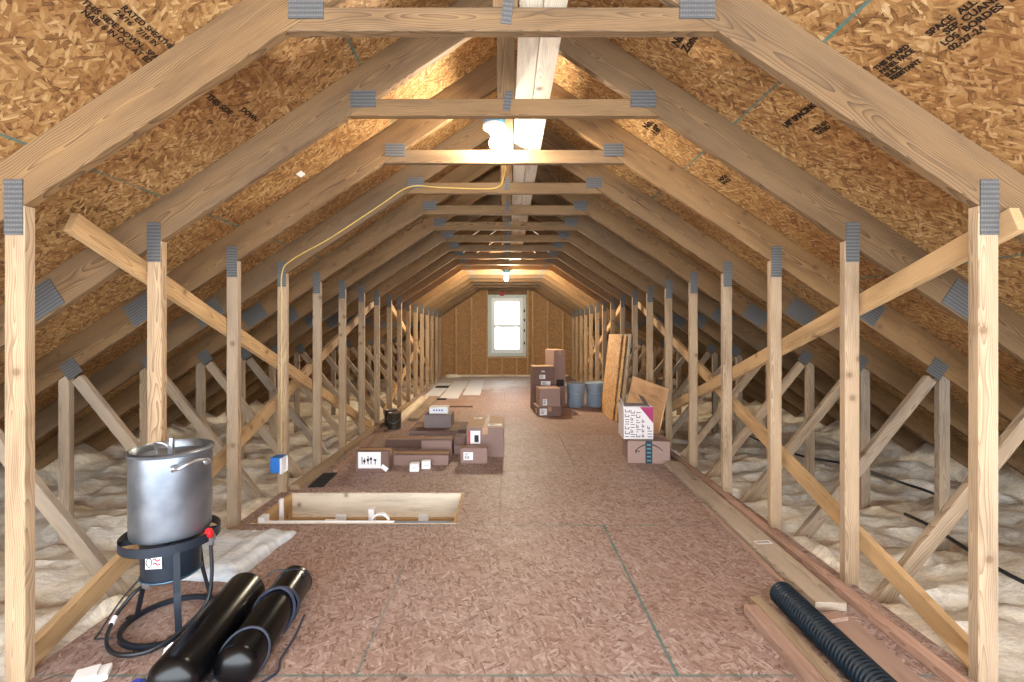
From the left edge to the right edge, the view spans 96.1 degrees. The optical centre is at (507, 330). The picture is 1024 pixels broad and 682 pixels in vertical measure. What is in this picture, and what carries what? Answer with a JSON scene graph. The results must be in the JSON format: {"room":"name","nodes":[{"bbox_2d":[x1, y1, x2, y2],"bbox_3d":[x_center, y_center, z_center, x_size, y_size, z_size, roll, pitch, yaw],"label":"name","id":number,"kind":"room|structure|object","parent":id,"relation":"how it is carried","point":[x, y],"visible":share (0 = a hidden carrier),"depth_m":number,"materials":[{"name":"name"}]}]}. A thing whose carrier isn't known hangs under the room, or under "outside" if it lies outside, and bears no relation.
{"room":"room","nodes":[
{"label":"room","id":0,"kind":"room"},
{"bbox_2d":[0,377,438,681],"bbox_3d":[-2.987,1.245,5.399,2.735,0.252,13.098,0,0,0],"label":"insulation","id":1,"kind":"object","parent":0,"point":[100,478],"visible":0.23,"depth_m":3.48},
{"bbox_2d":[28,376,974,681],"bbox_3d":[-0.020,1.196,5.400,3.280,0.022,13.100,0,0,0],"label":"floor","id":2,"kind":"structure","parent":0,"point":[564,558],"depth_m":2.18,"materials":[{"name":"brown wood"}]},
{"bbox_2d":[71,663,112,681],"bbox_3d":[-1.415,1.171,1.565,0.100,0.028,0.070,0,0,-29],"label":"paper","id":3,"kind":"object","parent":2,"relation":"on","point":[99,672],"visible":1,"depth_m":1.56,"materials":[{"name":"white paper"}]},
{"bbox_2d":[131,678,145,681],"bbox_3d":[-1.189,1.164,1.497,0.111,0.041,0.092,0,0,0],"label":"rag","id":4,"kind":"object","parent":2,"relation":"on","point":[136,679],"visible":0.3,"depth_m":1.51,"materials":[{"name":"fabric"}]},
{"bbox_2d":[93,515,220,657],"bbox_3d":[-1.390,0.989,1.834,0.418,0.394,0.369,0,0,-27],"label":"burner","id":5,"kind":"object","parent":2,"relation":"on","point":[163,564],"visible":0.85,"depth_m":1.78,"materials":[{"name":"metal"}]},
{"bbox_2d":[123,437,214,545],"bbox_3d":[-1.362,0.620,1.865,0.367,0.386,0.300,0,0,0],"label":"stock pot","id":6,"kind":"object","parent":5,"relation":"on","point":[169,482],"visible":1,"depth_m":1.76,"materials":[{"name":"metal"}]},
{"bbox_2d":[145,572,264,681],"bbox_3d":[-1.080,1.103,1.693,0.164,0.162,0.589,0,0,-7],"label":"gas cylinder","id":7,"kind":"object","parent":2,"relation":"on","point":[191,657],"visible":0.91,"depth_m":1.58,"materials":[{"name":"black metal"}]},
{"bbox_2d":[181,528,296,581],"bbox_3d":[-1.466,1.148,2.431,0.465,0.070,0.534,0,0,1],"label":"plastic film","id":8,"kind":"object","parent":2,"relation":"on","point":[235,552],"visible":0.77,"depth_m":2.38,"materials":[{"name":"white plastic"}]},
{"bbox_2d":[209,565,311,681],"bbox_3d":[-0.910,1.112,1.754,0.223,0.168,0.646,0,0,-5],"label":"gas cylinder","id":9,"kind":"object","parent":2,"relation":"on","point":[245,653],"visible":1,"depth_m":1.64,"materials":[{"name":"black metal"}]},
{"bbox_2d":[308,473,336,486],"bbox_3d":[-1.460,1.181,3.645,0.120,0.009,0.340,0,0,-3],"label":"floor vent","id":10,"kind":"object","parent":2,"relation":"in","point":[323,479],"visible":1,"depth_m":3.62,"materials":[{"name":"black metal"}]},
{"bbox_2d":[290,402,410,489],"bbox_3d":[-1.585,1.165,5.410,0.072,0.037,3.980,0,0,0],"label":"board","id":11,"kind":"object","parent":2,"relation":"on","point":[302,481],"visible":1,"depth_m":4.19,"materials":[{"name":"brown wood"}]},
{"bbox_2d":[250,493,463,523],"bbox_3d":[-0.950,1.316,3.096,1.270,0.258,0.550,0,0,0],"label":"hatch","id":12,"kind":"object","parent":2,"relation":"attached to","point":[297,506],"visible":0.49,"depth_m":3.35,"materials":[{"name":"brown wood"}]},
{"bbox_2d":[258,498,451,522],"bbox_3d":[-0.953,1.232,3.078,1.205,0.245,0.444,0,0,0],"label":"pipe","id":13,"kind":"object","parent":12,"relation":"attached to","point":[264,518],"visible":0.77,"depth_m":2.87,"materials":[{"name":"white plastic"}]},
{"bbox_2d":[333,430,384,471],"bbox_3d":[-1.450,1.176,4.625,0.051,0.016,1.550,0,0,-1],"label":"board","id":14,"kind":"object","parent":2,"relation":"on","point":[345,462],"visible":0.94,"depth_m":4.29,"materials":[{"name":"brown wood"}]},
{"bbox_2d":[355,447,392,471],"bbox_3d":[-1.135,1.097,3.919,0.282,0.177,0.143,0,0,0],"label":"cardboard box","id":15,"kind":"object","parent":2,"relation":"on","point":[367,459],"visible":1,"depth_m":3.85,"materials":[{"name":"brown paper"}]},
{"bbox_2d":[362,457,375,463],"bbox_3d":[-1.163,1.085,3.848,0.130,0.070,0.001,0,0,0],"label":"print","id":16,"kind":"object","parent":15,"relation":"attached to","point":[365,460],"depth_m":3.85,"materials":[{"name":"black"}]},
{"bbox_2d":[384,408,397,425],"bbox_3d":[-1.462,1.087,5.767,0.170,0.195,0.172,0,0,0],"label":"paint can","id":17,"kind":"object","parent":2,"relation":"on","point":[386,411],"visible":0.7,"depth_m":5.71,"materials":[{"name":"black metal"}]},
{"bbox_2d":[387,411,401,429],"bbox_3d":[-1.365,1.087,5.557,0.170,0.195,0.172,0,0,0],"label":"paint can","id":18,"kind":"object","parent":2,"relation":"on","point":[394,417],"visible":1,"depth_m":5.49,"materials":[{"name":"black metal"}]},
{"bbox_2d":[386,436,423,446],"bbox_3d":[-1.048,1.144,4.745,0.377,0.083,0.170,0,0,0],"label":"cardboard box","id":19,"kind":"object","parent":2,"relation":"on","point":[391,441],"visible":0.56,"depth_m":4.66,"materials":[{"name":"brown cardboard"}]},
{"bbox_2d":[401,396,428,422],"bbox_3d":[-1.435,1.165,6.975,0.120,0.037,2.250,0,0,-1],"label":"board","id":20,"kind":"object","parent":2,"relation":"on","point":[419,401],"visible":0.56,"depth_m":6.85,"materials":[{"name":"beige wood"}]},
{"bbox_2d":[410,462,419,471],"bbox_3d":[-0.785,1.152,3.890,0.074,0.066,0.061,0,0,-3],"label":"box","id":21,"kind":"object","parent":2,"relation":"on","point":[414,466],"visible":1,"depth_m":3.86,"materials":[{"name":"cardboard"}]},
{"bbox_2d":[394,450,450,464],"bbox_3d":[-0.760,1.139,4.120,0.482,0.093,0.160,0,0,0],"label":"cardboard box","id":22,"kind":"object","parent":2,"relation":"on","point":[401,457],"visible":0.99,"depth_m":4.04,"materials":[{"name":"cardboard"}]},
{"bbox_2d":[409,397,436,419],"bbox_3d":[-1.252,1.165,6.975,0.130,0.037,1.850,0,0,-1],"label":"board","id":23,"kind":"object","parent":2,"relation":"on","point":[424,407],"visible":0.97,"depth_m":6.68,"materials":[{"name":"brown wood"}]},
{"bbox_2d":[422,459,430,468],"bbox_3d":[-0.700,1.152,3.965,0.074,0.066,0.061,0,0,-3],"label":"box","id":24,"kind":"object","parent":2,"relation":"on","point":[426,463],"visible":1,"depth_m":3.94,"materials":[{"name":"cardboard"}]},
{"bbox_2d":[408,422,461,436],"bbox_3d":[-0.802,1.132,5.200,0.537,0.106,0.500,0,0,0],"label":"cardboard box","id":25,"kind":"object","parent":2,"relation":"on","point":[418,429],"visible":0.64,"depth_m":4.97,"materials":[{"name":"brown cardboard"}]},
{"bbox_2d":[424,411,453,427],"bbox_3d":[-0.775,1.007,5.230,0.300,0.145,0.260,0,0,0],"label":"cardboard box","id":26,"kind":"object","parent":25,"relation":"on","point":[430,420],"visible":0.94,"depth_m":5.10,"materials":[{"name":"cardboard"}]},
{"bbox_2d":[429,405,449,413],"bbox_3d":[-0.775,0.898,5.245,0.210,0.071,0.151,0,0,0],"label":"box","id":27,"kind":"object","parent":26,"relation":"on","point":[433,409],"visible":1,"depth_m":5.17,"materials":[{"name":"cardboard"}]},
{"bbox_2d":[421,435,453,455],"bbox_3d":[-0.670,1.111,4.450,0.292,0.149,0.200,0,0,0],"label":"cardboard box","id":28,"kind":"object","parent":2,"relation":"on","point":[429,442],"visible":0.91,"depth_m":4.35,"materials":[{"name":"cardboard"}]},
{"bbox_2d":[424,383,450,395],"bbox_3d":[-1.380,1.179,9.300,0.280,0.012,2.000,0,0,-1],"label":"board","id":29,"kind":"object","parent":2,"relation":"on","point":[434,391],"visible":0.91,"depth_m":8.99,"materials":[{"name":"beige wood"}]},
{"bbox_2d":[446,374,460,377],"bbox_3d":[-1.334,1.132,11.405,0.360,0.104,0.227,0,0,0],"label":"scrap","id":30,"kind":"object","parent":2,"relation":"on","point":[448,375],"visible":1,"depth_m":11.33,"materials":[{"name":"beige wood"}]},
{"bbox_2d":[440,381,467,398],"bbox_3d":[-1.047,1.179,9.350,0.320,0.012,2.700,0,0,-1],"label":"board","id":31,"kind":"object","parent":2,"relation":"on","point":[456,388],"visible":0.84,"depth_m":8.99,"materials":[{"name":"beige wood"}]},
{"bbox_2d":[454,445,461,453],"bbox_3d":[-0.456,1.143,4.500,0.112,0.085,0.200,0,0,0],"label":"cardboard box","id":32,"kind":"object","parent":2,"relation":"on","point":[456,447],"visible":0.38,"depth_m":4.40,"materials":[{"name":"brown cardboard"}]},
{"bbox_2d":[454,433,465,444],"bbox_3d":[-0.456,1.063,4.505,0.112,0.072,0.190,0,0,0],"label":"cardboard box","id":33,"kind":"object","parent":32,"relation":"on","point":[460,438],"visible":0.84,"depth_m":4.41,"materials":[{"name":"brown cardboard"}]},
{"bbox_2d":[458,422,467,432],"bbox_3d":[-0.487,1.125,5.160,0.085,0.120,0.420,0,0,0],"label":"cardboard box","id":34,"kind":"object","parent":2,"relation":"on","point":[462,429],"visible":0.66,"depth_m":5.05,"materials":[{"name":"brown cardboard"}]},
{"bbox_2d":[463,380,483,394],"bbox_3d":[-0.686,1.179,9.700,0.320,0.012,2.600,0,0,-1],"label":"board","id":35,"kind":"object","parent":2,"relation":"on","point":[474,387],"visible":1,"depth_m":9.38,"materials":[{"name":"beige wood"}]},
{"bbox_2d":[460,445,487,462],"bbox_3d":[-0.300,1.115,4.154,0.242,0.139,0.112,0,0,0],"label":"cardboard box","id":36,"kind":"object","parent":2,"relation":"on","point":[468,453],"visible":1,"depth_m":4.10,"materials":[{"name":"brown cardboard"}]},
{"bbox_2d":[466,416,503,456],"bbox_3d":[-0.210,1.043,4.584,0.350,0.284,0.553,0,0,0],"label":"cardboard box","id":37,"kind":"object","parent":2,"relation":"on","point":[480,430],"visible":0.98,"depth_m":4.31,"materials":[{"name":"brown cardboard"}]},
{"bbox_2d":[474,435,478,441],"bbox_3d":[-0.290,1.012,4.308,0.040,0.065,0.001,0,0,0],"label":"print","id":38,"kind":"object","parent":37,"relation":"attached to","point":[476,437],"depth_m":4.31,"materials":[{"name":"black paper"}]},
{"bbox_2d":[371,290,641,375],"bbox_3d":[-0.020,-0.243,11.889,7.200,2.851,0.088,0,0,0],"label":"framing","id":39,"kind":"object","parent":2,"relation":"on","point":[476,291],"visible":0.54,"depth_m":11.85,"materials":[{"name":"brown wood"}]},
{"bbox_2d":[530,365,553,409],"bbox_3d":[0.522,0.857,6.928,0.322,0.656,0.262,0,0,-6],"label":"cardboard box","id":40,"kind":"object","parent":2,"relation":"on","point":[540,375],"visible":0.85,"depth_m":6.80,"materials":[{"name":"brown cardboard"}]},
{"bbox_2d":[533,403,561,415],"bbox_3d":[0.561,1.121,6.558,0.342,0.128,0.383,0,0,-7],"label":"cardboard box","id":41,"kind":"object","parent":2,"relation":"on","point":[550,410],"visible":0.83,"depth_m":6.37,"materials":[{"name":"brown cardboard"}]},
{"bbox_2d":[536,386,559,406],"bbox_3d":[0.574,0.932,6.563,0.290,0.250,0.332,0,0,-6],"label":"cardboard box","id":42,"kind":"object","parent":41,"relation":"on","point":[546,396],"visible":1,"depth_m":6.40,"materials":[{"name":"brown cardboard"}]},
{"bbox_2d":[560,388,565,406],"bbox_3d":[0.756,1.035,7.253,0.200,0.300,0.362,0,0,-14],"label":"cardboard box","id":43,"kind":"object","parent":2,"relation":"on","point":[562,390],"visible":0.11,"depth_m":7.10,"materials":[{"name":"brown cardboard"}]},
{"bbox_2d":[545,349,564,387],"bbox_3d":[0.753,0.592,7.283,0.180,0.586,0.422,0,0,-14],"label":"cardboard box","id":44,"kind":"object","parent":43,"relation":"on","point":[555,357],"visible":0.88,"depth_m":7.09,"materials":[{"name":"brown cardboard"}]},
{"bbox_2d":[556,379,563,385],"bbox_3d":[0.810,0.804,7.080,0.120,0.100,0.001,0,0,-14],"label":"print","id":45,"kind":"object","parent":44,"relation":"attached to","point":[558,382],"depth_m":7.08},
{"bbox_2d":[566,381,585,407],"bbox_3d":[1.062,0.999,7.174,0.310,0.373,0.323,0,0,0],"label":"bucket","id":46,"kind":"object","parent":2,"relation":"on","point":[575,390],"visible":1,"depth_m":7.06,"materials":[{"name":"plastic"}]},
{"bbox_2d":[585,381,603,406],"bbox_3d":[1.372,0.999,7.214,0.310,0.373,0.323,0,0,0],"label":"bucket","id":47,"kind":"object","parent":2,"relation":"on","point":[594,389],"visible":0.84,"depth_m":7.10,"materials":[{"name":"plastic"}]},
{"bbox_2d":[601,334,621,419],"bbox_3d":[1.444,0.620,6.425,0.137,1.129,0.750,0,0,0],"label":"sheet","id":48,"kind":"object","parent":2,"relation":"on","point":[614,341],"visible":1,"depth_m":6.36,"materials":[{"name":"brown wood"}]},
{"bbox_2d":[613,336,626,421],"bbox_3d":[1.468,0.627,6.310,0.137,1.114,0.780,0,0,0],"label":"sheet","id":49,"kind":"object","parent":2,"relation":"on","point":[624,338],"visible":0.44,"depth_m":5.99,"materials":[{"name":"brown wood"}]},
{"bbox_2d":[617,334,631,420],"bbox_3d":[1.501,0.617,6.350,0.142,1.135,1.100,0,0,0],"label":"sheet","id":50,"kind":"object","parent":2,"relation":"on","point":[629,336],"visible":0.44,"depth_m":5.85,"materials":[{"name":"brown wood"}]},
{"bbox_2d":[622,433,669,463],"bbox_3d":[1.276,1.084,4.258,0.370,0.201,0.322,0,0,6],"label":"cardboard box","id":51,"kind":"object","parent":2,"relation":"on","point":[656,450],"visible":0.79,"depth_m":4.10,"materials":[{"name":"brown cardboard"}]},
{"bbox_2d":[618,394,652,438],"bbox_3d":[1.172,0.793,4.280,0.300,0.381,0.241,0,0,2],"label":"printed box","id":52,"kind":"object","parent":51,"relation":"on","point":[635,420],"visible":1,"depth_m":4.16,"materials":[{"name":"white cardboard"}]},
{"bbox_2d":[625,409,649,436],"bbox_3d":[1.185,0.837,4.159,0.242,0.254,0.001,0,0,2],"label":"print","id":53,"kind":"object","parent":52,"relation":"attached to","point":[637,421],"depth_m":4.16,"materials":[{"name":"black"}]},
{"bbox_2d":[627,376,668,432],"bbox_3d":[1.487,0.874,5.060,0.144,0.623,1.240,0,0,0],"label":"plywood sheet","id":54,"kind":"object","parent":2,"relation":"on","point":[655,395],"visible":0.54,"depth_m":4.80,"materials":[{"name":"brown wood"}]},
{"bbox_2d":[702,503,785,581],"bbox_3d":[1.298,1.174,2.550,0.026,0.020,1.101,0,0,3],"label":"board","id":55,"kind":"object","parent":2,"relation":"on","point":[769,570],"visible":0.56,"depth_m":2.50,"materials":[{"name":"brown wood"}]},
{"bbox_2d":[664,461,846,610],"bbox_3d":[1.406,1.165,2.995,0.130,0.037,2.112,0,0,2],"label":"board","id":56,"kind":"object","parent":2,"relation":"on","point":[795,574],"visible":0.89,"depth_m":2.43,"materials":[{"name":"beige wood"}]},
{"bbox_2d":[754,540,773,543],"bbox_3d":[1.385,1.146,2.490,0.090,0.001,0.040,0,0,-6],"label":"tag","id":57,"kind":"object","parent":56,"relation":"on","point":[760,541],"visible":1,"depth_m":2.49,"materials":[{"name":"beige paper"}]},
{"bbox_2d":[744,604,826,681],"bbox_3d":[1.014,1.165,1.413,0.056,0.039,1.025,0,0,0],"label":"board","id":58,"kind":"object","parent":2,"relation":"on","point":[798,664],"visible":1,"depth_m":1.68,"materials":[{"name":"brown wood"}]},
{"bbox_2d":[750,596,842,681],"bbox_3d":[1.070,1.165,1.442,0.050,0.039,1.085,0,0,0],"label":"board","id":59,"kind":"object","parent":2,"relation":"on","point":[796,640],"visible":0.76,"depth_m":1.69,"materials":[{"name":"brown wood"}]},
{"bbox_2d":[670,449,970,681],"bbox_3d":[1.518,1.165,2.800,0.052,0.037,4.101,0,0,1],"label":"board","id":60,"kind":"object","parent":2,"relation":"on","point":[921,653],"visible":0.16,"depth_m":1.98,"materials":[{"name":"brown wood"}]},
{"bbox_2d":[770,581,897,681],"bbox_3d":[1.178,1.129,1.306,0.104,0.104,1.362,0,0,0],"label":"drain pipe","id":61,"kind":"object","parent":2,"relation":"on","point":[852,661],"visible":1,"depth_m":1.65,"materials":[{"name":"black plastic"}]},
{"bbox_2d":[833,616,924,681],"bbox_3d":[1.310,1.177,1.320,0.160,0.013,1.140,0,0,2],"label":"board","id":62,"kind":"object","parent":2,"relation":"on","point":[869,644],"visible":0.45,"depth_m":1.67,"materials":[{"name":"brown wood"}]},
{"bbox_2d":[821,610,847,622],"bbox_3d":[1.325,1.163,1.870,0.092,0.016,0.050,0,0,-13],"label":"board","id":63,"kind":"object","parent":62,"relation":"on","point":[834,616],"visible":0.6,"depth_m":1.86,"materials":[{"name":"brown wood"}]},
{"bbox_2d":[350,290,662,379],"bbox_3d":[0.000,-0.090,11.957,8.800,3.250,0.014,0,0,0],"label":"wall","id":64,"kind":"structure","parent":0,"point":[478,299],"depth_m":11.95,"materials":[{"name":"brown wood"}]},
{"bbox_2d":[488,295,525,355],"bbox_3d":[-0.010,-0.128,11.973,0.990,1.595,0.094,0,0,0],"label":"window","id":65,"kind":"structure","parent":64,"relation":"in","point":[492,299],"depth_m":11.94,"materials":[{"name":"white plastic"}]},
{"bbox_2d":[0,0,1023,464],"bbox_3d":[-0.020,-0.241,5.450,8.836,2.980,13.200,0,0,0],"label":"ceiling","id":66,"kind":"structure","parent":0,"point":[961,62],"depth_m":1.96,"materials":[{"name":"brown wood"}]},
{"bbox_2d":[35,141,967,477],"bbox_3d":[-0.020,-0.117,3.999,8.700,3.143,0.042,0,0,0],"label":"roof truss","id":67,"kind":"object","parent":66,"relation":"attached to","point":[813,355],"visible":0.55,"depth_m":3.98,"materials":[{"name":"brown wood"}]},
{"bbox_2d":[300,251,705,396],"bbox_3d":[-0.020,-0.117,8.879,8.700,3.143,0.042,0,0,0],"label":"roof truss","id":68,"kind":"object","parent":66,"relation":"attached to","point":[370,342],"visible":0.34,"depth_m":8.86,"materials":[{"name":"brown wood"}]},
{"bbox_2d":[392,304,434,380],"bbox_3d":[-1.708,0.375,8.750,0.034,1.627,4.327,0,0,0],"label":"brace","id":69,"kind":"object","parent":68,"relation":"attached to","point":[394,312],"visible":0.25,"depth_m":7.63,"materials":[{"name":"brown wood"}]},
{"bbox_2d":[578,305,619,380],"bbox_3d":[1.668,0.375,8.750,0.034,1.627,4.327,0,0,0],"label":"brace","id":70,"kind":"object","parent":68,"relation":"attached to","point":[617,312],"visible":0.31,"depth_m":7.59,"materials":[{"name":"brown wood"}]},
{"bbox_2d":[322,282,684,386],"bbox_3d":[-0.020,-0.117,10.099,8.700,3.143,0.042,0,0,0],"label":"roof truss","id":71,"kind":"object","parent":66,"relation":"attached to","point":[431,311],"visible":0.21,"depth_m":10.08,"materials":[{"name":"brown wood"}]},
{"bbox_2d":[84,165,926,459],"bbox_3d":[-0.020,-0.117,4.609,8.700,3.143,0.042,0,0,0],"label":"roof truss","id":72,"kind":"object","parent":66,"relation":"attached to","point":[337,284],"visible":0.38,"depth_m":4.59,"materials":[{"name":"brown wood"}]},
{"bbox_2d":[208,216,802,419],"bbox_3d":[-0.020,-0.117,6.439,8.700,3.143,0.042,0,0,0],"label":"roof truss","id":73,"kind":"object","parent":66,"relation":"attached to","point":[387,298],"visible":0.26,"depth_m":6.42,"materials":[{"name":"brown wood"}]},
{"bbox_2d":[246,231,764,414],"bbox_3d":[-0.020,-0.117,7.049,8.700,3.143,0.042,0,0,0],"label":"roof truss","id":74,"kind":"object","parent":66,"relation":"attached to","point":[397,302],"visible":0.38,"depth_m":7.03,"materials":[{"name":"brown wood"}]},
{"bbox_2d":[308,243,702,401],"bbox_3d":[-0.020,-0.117,8.269,8.700,3.143,0.042,0,0,0],"label":"roof truss","id":75,"kind":"object","parent":66,"relation":"attached to","point":[414,306],"visible":0.25,"depth_m":8.25,"materials":[{"name":"brown wood"}]},
{"bbox_2d":[135,195,876,441],"bbox_3d":[-0.020,-0.117,5.219,8.700,3.143,0.042,0,0,0],"label":"roof truss","id":76,"kind":"object","parent":66,"relation":"attached to","point":[741,349],"visible":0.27,"depth_m":5.20,"materials":[{"name":"brown wood"}]},
{"bbox_2d":[176,202,835,432],"bbox_3d":[-0.020,-0.117,5.829,8.700,3.143,0.042,0,0,0],"label":"roof truss","id":77,"kind":"object","parent":66,"relation":"attached to","point":[296,347],"visible":0.46,"depth_m":5.81,"materials":[{"name":"brown wood"}]},
{"bbox_2d":[4,302,373,666],"bbox_3d":[-1.743,0.400,3.860,0.034,1.697,4.507,0,0,0],"label":"brace","id":78,"kind":"object","parent":77,"relation":"attached to","point":[65,619],"visible":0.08,"depth_m":1.99,"materials":[{"name":"brown wood"}]},
{"bbox_2d":[638,302,967,666],"bbox_3d":[1.703,0.420,3.830,0.034,1.637,4.367,0,0,0],"label":"brace","id":79,"kind":"object","parent":77,"relation":"attached to","point":[948,630],"visible":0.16,"depth_m":2.14,"materials":[{"name":"brown wood"}]},
{"bbox_2d":[257,242,754,404],"bbox_3d":[-0.020,-0.117,7.659,8.700,3.143,0.042,0,0,0],"label":"roof truss","id":80,"kind":"object","parent":66,"relation":"attached to","point":[406,304],"visible":0.36,"depth_m":7.64,"materials":[{"name":"brown wood"}]},
{"bbox_2d":[502,270,509,280],"bbox_3d":[-0.020,-0.917,7.660,0.132,0.174,0.132,0,0,0],"label":"ceiling lamp","id":81,"kind":"object","parent":80,"relation":"hanging from","point":[506,273],"visible":1,"depth_m":7.62,"materials":[{"name":"white glass"}]},
{"bbox_2d":[330,285,682,383],"bbox_3d":[-0.020,-0.117,10.709,8.700,3.143,0.042,0,0,0],"label":"roof truss","id":82,"kind":"object","parent":66,"relation":"attached to","point":[394,340],"visible":0.31,"depth_m":10.69,"materials":[{"name":"brown wood"}]},
{"bbox_2d":[383,315,434,413],"bbox_3d":[-1.743,0.385,8.700,0.034,1.608,4.426,0,0,0],"label":"brace","id":83,"kind":"object","parent":82,"relation":"attached to","point":[394,391],"visible":0.33,"depth_m":7.71,"materials":[{"name":"brown wood"}]},
{"bbox_2d":[583,319,601,362],"bbox_3d":[1.703,0.385,8.700,0.034,1.608,4.426,0,0,0],"label":"brace","id":84,"kind":"object","parent":82,"relation":"attached to","point":[600,355],"visible":0.09,"depth_m":8.91,"materials":[{"name":"brown wood"}]},
{"bbox_2d":[0,0,1023,681],"bbox_3d":[-0.020,-0.117,1.559,8.700,3.143,0.042,0,0,0],"label":"roof truss","id":85,"kind":"object","parent":66,"relation":"attached to","point":[249,29],"visible":1,"depth_m":1.54,"materials":[{"name":"brown wood"}]},
{"bbox_2d":[0,0,1023,603],"bbox_3d":[-0.020,-0.117,2.169,8.700,3.143,0.042,0,0,0],"label":"roof truss","id":86,"kind":"object","parent":66,"relation":"attached to","point":[647,94],"visible":0.61,"depth_m":2.15,"materials":[{"name":"brown wood"}]},
{"bbox_2d":[0,54,1023,551],"bbox_3d":[-0.020,-0.117,2.779,8.700,3.143,0.042,0,0,0],"label":"roof truss","id":87,"kind":"object","parent":66,"relation":"attached to","point":[390,146],"visible":0.58,"depth_m":2.76,"materials":[{"name":"brown wood"}]},
{"bbox_2d":[483,119,505,148],"bbox_3d":[-0.075,-1.135,2.663,0.132,0.194,0.197,0,0,0],"label":"ceiling lamp","id":88,"kind":"object","parent":87,"relation":"hanging from","point":[494,127],"visible":0.94,"depth_m":2.60,"materials":[{"name":"white glass"}]},
{"bbox_2d":[663,208,1023,415],"bbox_3d":[1.668,0.383,3.575,0.034,1.572,4.177,0,0,0],"label":"brace","id":89,"kind":"object","parent":87,"relation":"attached to","point":[954,253],"visible":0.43,"depth_m":1.99,"materials":[{"name":"brown wood"}]},
{"bbox_2d":[0,119,1023,508],"bbox_3d":[-0.020,-0.117,3.389,8.700,3.143,0.042,0,0,0],"label":"roof truss","id":90,"kind":"object","parent":66,"relation":"attached to","point":[599,180],"visible":0.48,"depth_m":3.37,"materials":[{"name":"brown wood"}]},
{"bbox_2d":[63,213,371,428],"bbox_3d":[-1.708,0.383,3.775,0.034,1.691,3.980,0,0,0],"label":"brace","id":91,"kind":"object","parent":90,"relation":"attached to","point":[77,226],"visible":0.8,"depth_m":2.36,"materials":[{"name":"brown wood"}]},
{"bbox_2d":[270,455,287,473],"bbox_3d":[-1.645,0.963,3.312,0.095,0.110,0.115,0,0,0],"label":"outlet box","id":92,"kind":"object","parent":90,"relation":"attached to","point":[278,463],"visible":1,"depth_m":3.28,"materials":[{"name":"blue plastic"}]},
{"bbox_2d":[281,165,505,451],"bbox_3d":[-0.833,-0.172,3.118,1.654,2.114,0.519,0,0,0],"label":"electrical cable","id":93,"kind":"object","parent":92,"relation":"attached to","point":[505,165],"visible":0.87,"depth_m":3.36,"materials":[{"name":"plastic"}]},
{"bbox_2d":[510,0,542,259],"bbox_3d":[0.082,-1.150,6.100,0.082,0.036,10.200,0,0,0],"label":"board","id":94,"kind":"object","parent":90,"relation":"on","point":[527,48],"visible":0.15,"depth_m":2.12,"materials":[{"name":"beige wood"}]},
{"bbox_2d":[515,0,567,259],"bbox_3d":[0.167,-1.150,6.380,0.082,0.036,9.640,0,0,0],"label":"board","id":95,"kind":"object","parent":90,"relation":"on","point":[548,47],"visible":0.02,"depth_m":2.12,"materials":[{"name":"beige wood"}]},
{"bbox_2d":[350,287,673,379],"bbox_3d":[-0.020,-0.117,11.319,8.700,3.143,0.042,0,0,0],"label":"roof truss","id":96,"kind":"object","parent":66,"relation":"attached to","point":[475,288],"visible":0.17,"depth_m":11.30,"materials":[{"name":"brown wood"}]},
{"bbox_2d":[325,259,701,389],"bbox_3d":[-0.020,-0.117,9.489,8.700,3.143,0.042,0,0,0],"label":"roof truss","id":97,"kind":"object","parent":66,"relation":"attached to","point":[426,309],"visible":0.23,"depth_m":9.47,"materials":[{"name":"brown wood"}]},
{"bbox_2d":[578,377,1023,681],"bbox_3d":[2.947,1.235,5.399,2.735,0.248,13.098,0,0,0],"label":"insulation","id":98,"kind":"object","parent":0,"point":[944,576],"visible":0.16,"depth_m":3.16},
{"bbox_2d":[749,436,933,494],"bbox_3d":[2.898,1.161,3.990,0.568,0.098,2.612,0,0,4],"label":"cable","id":99,"kind":"object","parent":98,"relation":"on","point":[796,454],"visible":0.41,"depth_m":3.76,"materials":[{"name":"rubber"}]},
{"bbox_2d":[904,513,1023,583],"bbox_3d":[2.504,1.195,2.449,0.069,0.022,1.109,0,0,9],"label":"cable","id":100,"kind":"object","parent":98,"relation":"on","point":[948,537],"visible":0.66,"depth_m":2.54,"materials":[{"name":"rubber"}]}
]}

